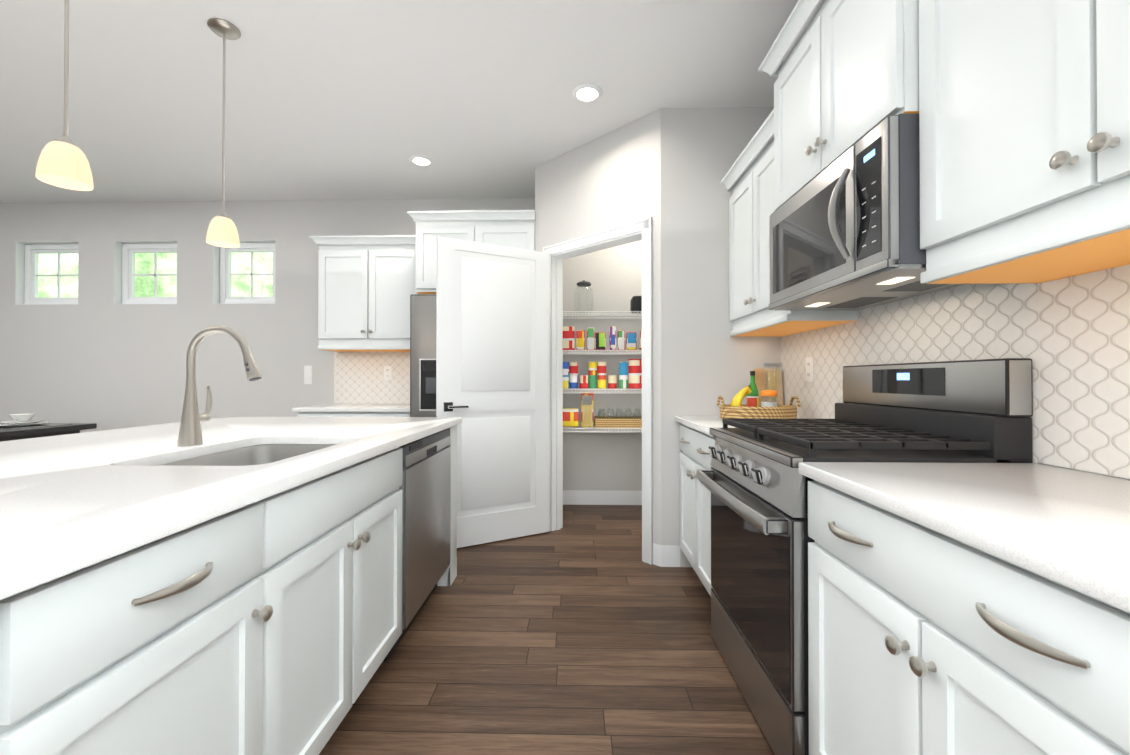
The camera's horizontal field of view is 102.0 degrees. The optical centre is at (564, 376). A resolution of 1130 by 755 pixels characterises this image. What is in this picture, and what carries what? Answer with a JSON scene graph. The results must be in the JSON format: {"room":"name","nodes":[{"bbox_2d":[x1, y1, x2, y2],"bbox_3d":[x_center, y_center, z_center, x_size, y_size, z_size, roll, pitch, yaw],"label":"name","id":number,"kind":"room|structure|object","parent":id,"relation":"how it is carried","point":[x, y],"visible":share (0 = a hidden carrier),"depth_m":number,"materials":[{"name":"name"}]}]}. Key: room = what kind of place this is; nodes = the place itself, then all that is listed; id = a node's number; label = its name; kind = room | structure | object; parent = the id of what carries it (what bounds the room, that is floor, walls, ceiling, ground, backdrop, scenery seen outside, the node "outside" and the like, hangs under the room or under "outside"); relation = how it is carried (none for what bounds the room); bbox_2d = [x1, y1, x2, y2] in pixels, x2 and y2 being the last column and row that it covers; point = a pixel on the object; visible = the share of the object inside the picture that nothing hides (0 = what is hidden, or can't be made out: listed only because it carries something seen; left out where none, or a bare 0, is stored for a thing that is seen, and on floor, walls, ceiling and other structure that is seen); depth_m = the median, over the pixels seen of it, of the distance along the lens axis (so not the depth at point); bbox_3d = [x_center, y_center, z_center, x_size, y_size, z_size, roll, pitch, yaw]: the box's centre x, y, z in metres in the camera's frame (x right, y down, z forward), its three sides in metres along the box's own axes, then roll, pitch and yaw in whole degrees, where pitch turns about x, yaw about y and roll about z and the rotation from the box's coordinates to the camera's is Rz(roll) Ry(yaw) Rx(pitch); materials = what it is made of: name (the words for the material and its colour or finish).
{"room":"kitchen","nodes":[
{"label":"kitchen","id":0,"kind":"room"},
{"bbox_2d":[0,195,711,506],"bbox_3d":[-2.554,-0.229,4.297,7.810,2.790,0.160,0,0,1],"label":"wall","id":1,"kind":"structure","parent":0,"point":[98,357],"depth_m":4.22,"materials":[{"name":"paint"}]},
{"bbox_2d":[15,241,78,304],"bbox_3d":[-4.841,-0.963,4.344,0.605,0.590,0.134,0,0,1],"label":"window","id":2,"kind":"structure","parent":1,"relation":"in","point":[26,291],"depth_m":4.35,"materials":[{"name":"white wood"}]},
{"bbox_2d":[114,241,176,303],"bbox_3d":[-3.897,-0.964,4.322,0.595,0.590,0.134,0,0,1],"label":"window","id":3,"kind":"structure","parent":1,"relation":"in","point":[125,281],"depth_m":4.33,"materials":[{"name":"white"}]},
{"bbox_2d":[213,240,275,303],"bbox_3d":[-2.964,-0.964,4.299,0.583,0.590,0.134,0,0,1],"label":"window","id":4,"kind":"structure","parent":1,"relation":"in","point":[222,295],"depth_m":4.30,"materials":[{"name":"white"}]},
{"bbox_2d":[304,366,311,383],"bbox_3d":[-2.364,-0.011,4.206,0.072,0.170,0.008,0,0,1],"label":"switch plate","id":5,"kind":"object","parent":1,"relation":"attached to","point":[307,374],"visible":1,"depth_m":4.20,"materials":[{"name":"white plastic"}]},
{"bbox_2d":[309,235,418,351],"bbox_3d":[-1.653,-0.702,4.011,0.979,0.952,0.368,0,0,1],"label":"upper cabinet","id":6,"kind":"object","parent":1,"relation":"attached to","point":[366,286],"visible":0.92,"depth_m":3.88,"materials":[{"name":"white wood"}]},
{"bbox_2d":[334,352,409,403],"bbox_3d":[-1.630,0.014,4.188,0.977,0.474,0.008,0,0,1],"label":"backsplash","id":7,"kind":"structure","parent":1,"relation":"attached to","point":[358,377],"depth_m":4.19,"materials":[{"name":"tile"}]},
{"bbox_2d":[384,366,391,379],"bbox_3d":[-1.620,-0.027,4.180,0.068,0.130,0.008,0,0,1],"label":"outlet","id":8,"kind":"object","parent":7,"relation":"attached to","point":[387,372],"visible":1,"depth_m":4.18,"materials":[{"name":"white plastic"}]},
{"bbox_2d":[407,210,534,293],"bbox_3d":[-0.718,-0.965,3.842,0.983,0.612,0.661,0,0,1],"label":"upper cabinet","id":9,"kind":"object","parent":1,"relation":"attached to","point":[512,228],"visible":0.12,"depth_m":3.56,"materials":[{"name":"white wood"}]},
{"bbox_2d":[436,237,549,547],"bbox_3d":[-0.481,0.116,3.204,0.731,2.062,0.474,0,0,1],"label":"pantry door","id":10,"kind":"structure","parent":1,"relation":"in","point":[493,346],"depth_m":3.19,"materials":[{"name":"white wood"}]},
{"bbox_2d":[543,217,652,564],"bbox_3d":[0.230,0.090,3.188,0.959,2.136,0.149,0,-1,43],"label":"door frame","id":11,"kind":"structure","parent":1,"relation":"attached to","point":[638,230],"depth_m":3.12,"materials":[{"name":"white wood"}]},
{"bbox_2d":[563,490,641,504],"bbox_3d":[0.615,1.099,4.139,1.466,0.130,0.014,0,0,1],"label":"baseboard","id":12,"kind":"structure","parent":1,"relation":"attached to","point":[570,497],"depth_m":4.14,"materials":[{"name":"white wood"}]},
{"bbox_2d":[563,423,641,431],"bbox_3d":[0.616,0.444,3.933,1.445,0.036,0.400,0,0,1],"label":"shelf","id":13,"kind":"object","parent":1,"relation":"attached to","point":[585,428],"visible":0.29,"depth_m":3.74,"materials":[{"name":"white metal"}]},
{"bbox_2d":[563,393,641,427],"bbox_3d":[0.325,0.278,3.861,0.699,0.290,0.232,0,0,1],"label":"pantry items","id":14,"kind":"object","parent":13,"relation":"on","point":[570,417],"visible":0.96,"depth_m":3.81,"materials":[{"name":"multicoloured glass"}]},
{"bbox_2d":[563,388,641,392],"bbox_3d":[0.616,0.124,3.935,1.445,0.036,0.400,0,0,1],"label":"shelf","id":15,"kind":"object","parent":1,"relation":"attached to","point":[598,389],"visible":0.42,"depth_m":3.75,"materials":[{"name":"white metal"}]},
{"bbox_2d":[563,359,641,388],"bbox_3d":[0.310,-0.019,3.849,0.699,0.245,0.131,0,0,1],"label":"cans","id":16,"kind":"object","parent":15,"relation":"on","point":[570,375],"visible":0.85,"depth_m":3.82,"materials":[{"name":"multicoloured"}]},
{"bbox_2d":[563,350,641,353],"bbox_3d":[0.616,-0.195,3.937,1.445,0.036,0.400,0,0,1],"label":"shelf","id":17,"kind":"object","parent":1,"relation":"attached to","point":[610,352],"visible":0.33,"depth_m":3.75,"materials":[{"name":"white metal"}]},
{"bbox_2d":[563,326,584,349],"bbox_3d":[0.069,-0.316,3.860,0.194,0.200,0.070,0,0,1],"label":"snacks","id":18,"kind":"object","parent":17,"relation":"on","point":[568,331],"depth_m":3.83,"materials":[{"name":"red cardboard"}]},
{"bbox_2d":[587,328,605,349],"bbox_3d":[0.264,-0.311,3.855,0.156,0.190,0.070,0,0,1],"label":"snacks","id":19,"kind":"object","parent":17,"relation":"on","point":[600,339],"depth_m":3.82,"materials":[{"name":"cardboard"}]},
{"bbox_2d":[609,326,615,349],"bbox_3d":[0.401,-0.316,3.852,0.050,0.200,0.070,0,0,1],"label":"snacks","id":20,"kind":"object","parent":17,"relation":"on","point":[612,330],"depth_m":3.82,"materials":[{"name":"white cardboard"}]},
{"bbox_2d":[617,330,626,349],"bbox_3d":[0.473,-0.301,3.850,0.060,0.170,0.070,0,0,1],"label":"snacks","id":21,"kind":"object","parent":17,"relation":"on","point":[620,333],"depth_m":3.82,"materials":[{"name":"white cardboard"}]},
{"bbox_2d":[626,332,636,349],"bbox_3d":[0.558,-0.291,3.848,0.080,0.150,0.070,0,0,1],"label":"snacks","id":22,"kind":"object","parent":17,"relation":"on","point":[631,336],"depth_m":3.81,"materials":[{"name":"blue cardboard"}]},
{"bbox_2d":[639,330,641,349],"bbox_3d":[0.643,-0.301,3.846,0.030,0.170,0.070,0,0,1],"label":"snacks","id":23,"kind":"object","parent":17,"relation":"on","point":[640,332],"depth_m":3.81,"materials":[{"name":"white cardboard"}]},
{"bbox_2d":[563,311,641,317],"bbox_3d":[0.616,-0.513,3.939,1.445,0.036,0.400,0,0,1],"label":"shelf","id":24,"kind":"object","parent":1,"relation":"attached to","point":[595,313],"visible":0.46,"depth_m":3.75,"materials":[{"name":"white metal"}]},
{"bbox_2d":[574,280,592,312],"bbox_3d":[0.159,-0.671,3.855,0.160,0.272,0.160,0,0,1],"label":"jar","id":25,"kind":"object","parent":24,"relation":"on","point":[584,283],"visible":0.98,"depth_m":3.88,"materials":[{"name":"clear glass"}]},
{"bbox_2d":[630,296,641,312],"bbox_3d":[0.649,-0.615,3.853,0.180,0.160,0.180,0,0,1],"label":"toaster","id":26,"kind":"object","parent":24,"relation":"on","point":[635,303],"visible":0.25,"depth_m":3.77,"materials":[{"name":"black"}]},
{"bbox_2d":[0,0,825,202],"bbox_3d":[-2.597,-1.679,0.419,8.110,0.060,8.015,0,0,1],"label":"ceiling","id":27,"kind":"structure","parent":0,"point":[354,99],"depth_m":2.58,"materials":[{"name":"paint"}]},
{"bbox_2d":[35,0,93,190],"bbox_3d":[-1.611,-1.132,1.479,0.128,1.018,0.128,0,0,1],"label":"pendant light","id":28,"kind":"object","parent":27,"relation":"hanging from","point":[63,162],"visible":1,"depth_m":1.47,"materials":[{"name":"white glass"}]},
{"bbox_2d":[206,18,240,247],"bbox_3d":[-1.603,-1.128,2.149,0.128,1.018,0.128,0,0,1],"label":"pendant light","id":29,"kind":"object","parent":27,"relation":"hanging from","point":[222,231],"visible":1,"depth_m":2.14,"materials":[{"name":"white glass"}]},
{"bbox_2d":[409,155,432,166],"bbox_3d":[-1.083,-1.623,3.452,0.172,0.012,0.172,0,0,1],"label":"recessed light","id":30,"kind":"object","parent":27,"relation":"in","point":[421,160],"visible":1,"depth_m":3.44,"materials":[{"name":"white plastic"}]},
{"bbox_2d":[572,83,601,102],"bbox_3d":[0.129,-1.628,2.639,0.172,0.012,0.172,0,0,1],"label":"recessed light","id":31,"kind":"object","parent":27,"relation":"in","point":[587,93],"visible":1,"depth_m":2.63,"materials":[{"name":"white plastic"}]},
{"bbox_2d":[319,505,773,754],"bbox_3d":[-2.597,1.171,0.400,8.110,0.060,8.015,0,0,1],"label":"floor","id":32,"kind":"structure","parent":0,"point":[585,630],"depth_m":1.82,"materials":[{"name":"brown wood"}]},
{"bbox_2d":[0,423,96,441],"bbox_3d":[-4.604,0.775,3.084,1.270,0.764,1.580,0,0,1],"label":"dining table","id":33,"kind":"object","parent":32,"relation":"on","point":[25,433],"visible":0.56,"depth_m":3.51,"materials":[{"name":"grey wood"}]},
{"bbox_2d":[0,414,69,428],"bbox_3d":[-4.296,0.349,3.619,0.460,0.094,0.340,0,0,1],"label":"bowl and plates","id":34,"kind":"object","parent":33,"relation":"on","point":[22,421],"visible":1,"depth_m":3.59,"materials":[{"name":"white ceramic"}]},
{"bbox_2d":[0,425,456,754],"bbox_3d":[-1.209,0.704,0.963,1.158,0.882,3.400,0,0,1],"label":"kitchen island","id":35,"kind":"object","parent":32,"relation":"on","point":[271,625],"visible":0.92,"depth_m":0.91,"materials":[{"name":"white wood"}]},
{"bbox_2d":[0,417,461,599],"bbox_3d":[-1.346,0.247,0.964,1.401,0.032,3.490,0,0,1],"label":"island countertop","id":36,"kind":"structure","parent":35,"relation":"on","point":[70,503],"depth_m":1.03,"materials":[{"name":"stone"}]},
{"bbox_2d":[178,326,262,445],"bbox_3d":[-1.164,0.032,1.580,0.276,0.404,0.128,0,0,1],"label":"faucet","id":37,"kind":"object","parent":36,"relation":"on","point":[190,430],"visible":1,"depth_m":1.54,"materials":[{"name":"grey metal"}]},
{"bbox_2d":[155,444,337,465],"bbox_3d":[-0.998,0.375,1.496,0.459,0.215,0.647,0,0,1],"label":"sink","id":38,"kind":"object","parent":36,"relation":"in","point":[258,454],"visible":0.06,"depth_m":1.76,"materials":[{"name":"silver metal"}]},
{"bbox_2d":[383,428,450,660],"bbox_3d":[-0.934,0.718,2.185,0.602,0.866,0.672,0,0,1],"label":"dishwasher","id":39,"kind":"object","parent":35,"relation":"in","point":[425,487],"visible":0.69,"depth_m":2.08,"materials":[{"name":"grey metal"}]},
{"bbox_2d":[292,404,409,416],"bbox_3d":[-1.635,0.706,3.851,0.960,0.913,0.656,0,0,1],"label":"countertop","id":40,"kind":"structure","parent":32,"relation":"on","point":[364,410],"depth_m":3.57,"materials":[{"name":"white stone"}]},
{"bbox_2d":[410,294,435,416],"bbox_3d":[-0.693,0.273,3.724,0.896,1.756,0.830,0,0,1],"label":"refrigerator","id":41,"kind":"object","parent":32,"relation":"on","point":[422,355],"visible":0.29,"depth_m":3.38,"materials":[{"name":"grey metal"}]},
{"bbox_2d":[675,416,736,595],"bbox_3d":[0.971,0.696,2.390,0.652,0.913,0.748,0,0,1],"label":"base cabinet","id":42,"kind":"object","parent":32,"relation":"on","point":[697,439],"visible":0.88,"depth_m":2.40,"materials":[{"name":"white wood"}]},
{"bbox_2d":[717,396,800,418],"bbox_3d":[1.017,0.171,2.413,0.403,0.136,0.278,0,0,1],"label":"basket tray","id":43,"kind":"object","parent":42,"relation":"on","point":[778,412],"visible":0.85,"depth_m":2.31,"materials":[{"name":"wicker"}]},
{"bbox_2d":[731,385,751,405],"bbox_3d":[0.928,0.123,2.393,0.111,0.152,0.103,0,0,1],"label":"bananas","id":44,"kind":"object","parent":43,"relation":"in","point":[737,400],"visible":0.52,"depth_m":2.37,"materials":[{"name":"yellow food"}]},
{"bbox_2d":[747,371,758,406],"bbox_3d":[1.013,0.098,2.469,0.059,0.251,0.058,0,0,1],"label":"bottle","id":45,"kind":"object","parent":43,"relation":"in","point":[753,398],"visible":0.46,"depth_m":2.45,"materials":[{"name":"green glass"}]},
{"bbox_2d":[760,390,777,406],"bbox_3d":[1.056,0.147,2.366,0.086,0.152,0.085,0,0,1],"label":"jar","id":46,"kind":"object","parent":43,"relation":"in","point":[769,393],"visible":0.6,"depth_m":2.34,"materials":[{"name":"clear glass"}]},
{"bbox_2d":[764,363,781,405],"bbox_3d":[1.113,0.076,2.447,0.092,0.294,0.091,0,0,1],"label":"jar","id":47,"kind":"object","parent":43,"relation":"in","point":[772,384],"visible":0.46,"depth_m":2.43,"materials":[{"name":"clear glass"}]},
{"bbox_2d":[753,368,783,404],"bbox_3d":[1.209,0.097,2.727,0.170,0.285,0.053,0,0,1],"label":"cutting board","id":48,"kind":"object","parent":42,"relation":"on","point":[761,374],"visible":0.21,"depth_m":2.73,"materials":[{"name":"brown wood"}]},
{"bbox_2d":[696,358,1032,754],"bbox_3d":[0.913,0.545,1.625,0.725,1.183,0.768,0,0,1],"label":"range","id":49,"kind":"object","parent":32,"relation":"on","point":[753,481],"visible":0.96,"depth_m":1.41,"materials":[{"name":"silver metal"}]},
{"bbox_2d":[799,466,1129,754],"bbox_3d":[0.949,0.703,0.824,0.612,0.882,0.812,0,0,1],"label":"base cabinet","id":50,"kind":"object","parent":32,"relation":"on","point":[968,608],"depth_m":0.78,"materials":[{"name":"white wood"}]},
{"bbox_2d":[712,115,1129,479],"bbox_3d":[1.326,-0.255,0.268,0.140,2.790,7.680,0,0,1],"label":"wall","id":51,"kind":"structure","parent":0,"point":[733,358],"depth_m":2.77,"materials":[{"name":"paint"}]},
{"bbox_2d":[721,109,857,336],"bbox_3d":[1.121,-0.715,2.395,0.365,0.946,0.750,0,0,1],"label":"upper cabinet","id":52,"kind":"object","parent":51,"relation":"attached to","point":[751,204],"visible":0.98,"depth_m":2.37,"materials":[{"name":"white wood"}]},
{"bbox_2d":[758,0,918,210],"bbox_3d":[1.075,-1.058,1.632,0.417,0.681,0.872,0,0,1],"label":"upper cabinet","id":53,"kind":"object","parent":51,"relation":"attached to","point":[846,72],"visible":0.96,"depth_m":1.56,"materials":[{"name":"white wood"}]},
{"bbox_2d":[769,113,963,310],"bbox_3d":[1.052,-0.501,1.629,0.449,0.424,0.772,0,0,1],"label":"microwave","id":54,"kind":"object","parent":53,"relation":"attached to","point":[845,231],"visible":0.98,"depth_m":1.42,"materials":[{"name":"grey metal"}]},
{"bbox_2d":[781,265,1129,478],"bbox_3d":[1.264,0.082,0.835,0.008,0.796,3.854,0,0,1],"label":"backsplash","id":55,"kind":"structure","parent":51,"relation":"attached to","point":[1069,337],"depth_m":1.23,"materials":[{"name":"tile"}]},
{"bbox_2d":[806,357,812,381],"bbox_3d":[1.294,-0.036,2.423,0.008,0.130,0.072,0,0,1],"label":"electrical outlet plate","id":56,"kind":"object","parent":55,"relation":"attached to","point":[809,369],"visible":1,"depth_m":2.41,"materials":[{"name":"white plastic"}]},
{"bbox_2d":[919,0,1129,283],"bbox_3d":[1.107,-0.699,0.817,0.319,0.894,0.841,0,0,1],"label":"upper cabinet","id":57,"kind":"object","parent":51,"relation":"attached to","point":[1024,127],"visible":1,"depth_m":0.95,"materials":[{"name":"white wood"}]}
]}

